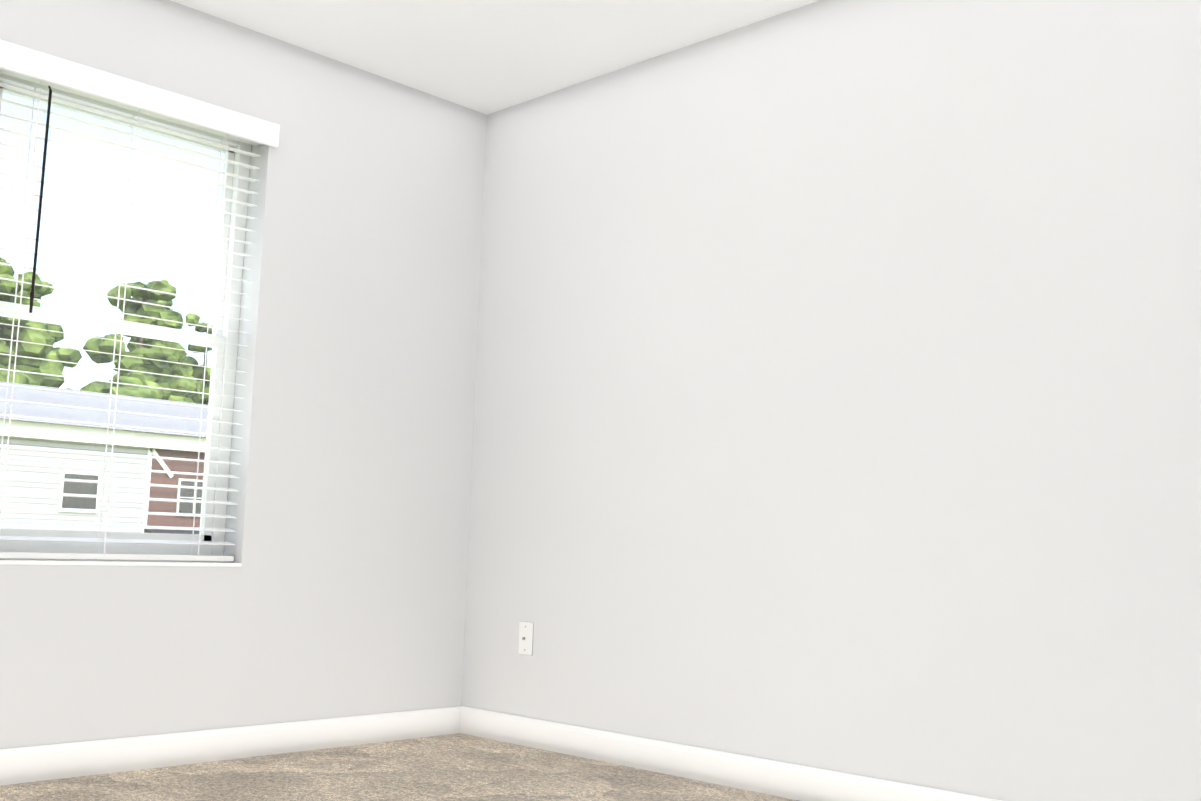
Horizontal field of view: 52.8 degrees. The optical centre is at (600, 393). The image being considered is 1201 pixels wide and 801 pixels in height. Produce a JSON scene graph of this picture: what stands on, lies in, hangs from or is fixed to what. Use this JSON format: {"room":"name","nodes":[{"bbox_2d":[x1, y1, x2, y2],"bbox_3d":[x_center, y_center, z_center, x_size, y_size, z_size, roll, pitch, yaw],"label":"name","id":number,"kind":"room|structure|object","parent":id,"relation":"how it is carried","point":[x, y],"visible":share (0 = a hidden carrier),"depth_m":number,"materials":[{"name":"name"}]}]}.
{"room":"empty bedroom","nodes":[
{"label":"empty bedroom","id":0,"kind":"room"},
{"bbox_2d":[0,0,486,748],"bbox_3d":[-2.219,-0.180,3.127,0.190,2.440,5.152,-5,-10,44],"label":"wall","id":1,"kind":"structure","parent":0,"point":[342,590],"depth_m":4.23,"materials":[{"name":"white paint"}]},
{"bbox_2d":[0,559,241,566],"bbox_3d":[-1.536,0.519,3.717,0.122,0.012,0.892,-5,-10,44],"label":"window sill","id":2,"kind":"structure","parent":1,"relation":"attached to","point":[97,562],"depth_m":3.70,"materials":[{"name":"white wood"}]},
{"bbox_2d":[0,73,250,561],"bbox_3d":[-1.575,-0.218,3.870,0.072,1.485,0.892,-5,-10,44],"label":"window","id":3,"kind":"structure","parent":1,"relation":"in","point":[229,363],"depth_m":3.98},
{"bbox_2d":[0,40,279,561],"bbox_3d":[-1.495,-0.237,3.795,0.101,1.501,0.948,-5,-10,44],"label":"window blinds","id":4,"kind":"object","parent":3,"relation":"attached to","point":[34,66],"visible":0.98,"depth_m":3.80,"materials":[{"name":"white plastic"}]},
{"bbox_2d":[0,706,459,785],"bbox_3d":[-1.762,1.041,3.339,0.014,0.098,3.480,-5,-10,44],"label":"baseboard","id":5,"kind":"structure","parent":1,"relation":"attached to","point":[19,765],"depth_m":3.87,"materials":[{"name":"white wood"}]},
{"bbox_2d":[0,733,797,800],"bbox_3d":[-0.601,0.927,1.379,4.790,0.100,5.152,-5,-10,44],"label":"floor","id":6,"kind":"structure","parent":0,"point":[457,767],"depth_m":3.65,"materials":[{"name":"carpet"}]},
{"bbox_2d":[171,0,819,114],"bbox_3d":[-0.526,-1.602,1.699,4.790,0.120,5.152,-5,-10,44],"label":"ceiling","id":7,"kind":"structure","parent":0,"point":[486,57],"depth_m":4.13,"materials":[{"name":"white paint"}]},
{"bbox_2d":[462,0,1200,800],"bbox_3d":[1.225,-0.064,3.239,4.600,2.440,0.190,-5,-10,44],"label":"wall","id":8,"kind":"structure","parent":0,"point":[838,386],"depth_m":3.54,"materials":[{"name":"white paint"}]},
{"bbox_2d":[518,621,533,655],"bbox_3d":[-0.276,0.890,4.407,0.072,0.118,0.017,-5,-10,44],"label":"outlet","id":9,"kind":"object","parent":8,"relation":"attached to","point":[526,638],"visible":1,"depth_m":4.41,"materials":[{"name":"white plastic"}]},
{"bbox_2d":[460,706,1002,800],"bbox_3d":[0.958,1.101,3.175,4.150,0.098,0.014,-5,-10,44],"label":"baseboard","id":10,"kind":"structure","parent":8,"relation":"attached to","point":[760,775],"depth_m":3.79,"materials":[{"name":"white wood"}]},
{"label":"outside","id":11,"kind":"structure","parent":0,"visible":0},
{"bbox_3d":[-72.605,16.122,116.682,259.410,0.300,370.000,-5,-10,44],"label":"lawn","id":12,"kind":"structure","parent":11,"visible":0},
{"bbox_2d":[0,381,207,561],"bbox_3d":[-18.535,4.530,49.337,12.950,8.950,17.600,-5,-10,44],"label":"brick house","id":13,"kind":"structure","parent":12,"relation":"on","point":[42,485],"depth_m":44.44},
{"bbox_2d":[0,257,212,404],"bbox_3d":[-36.221,0.610,68.651,34.583,20.536,46.054,-5,-10,44],"label":"trees","id":14,"kind":"object","parent":12,"relation":"on","point":[131,362],"depth_m":63.01,"materials":[{"name":"green plant"}]}
]}

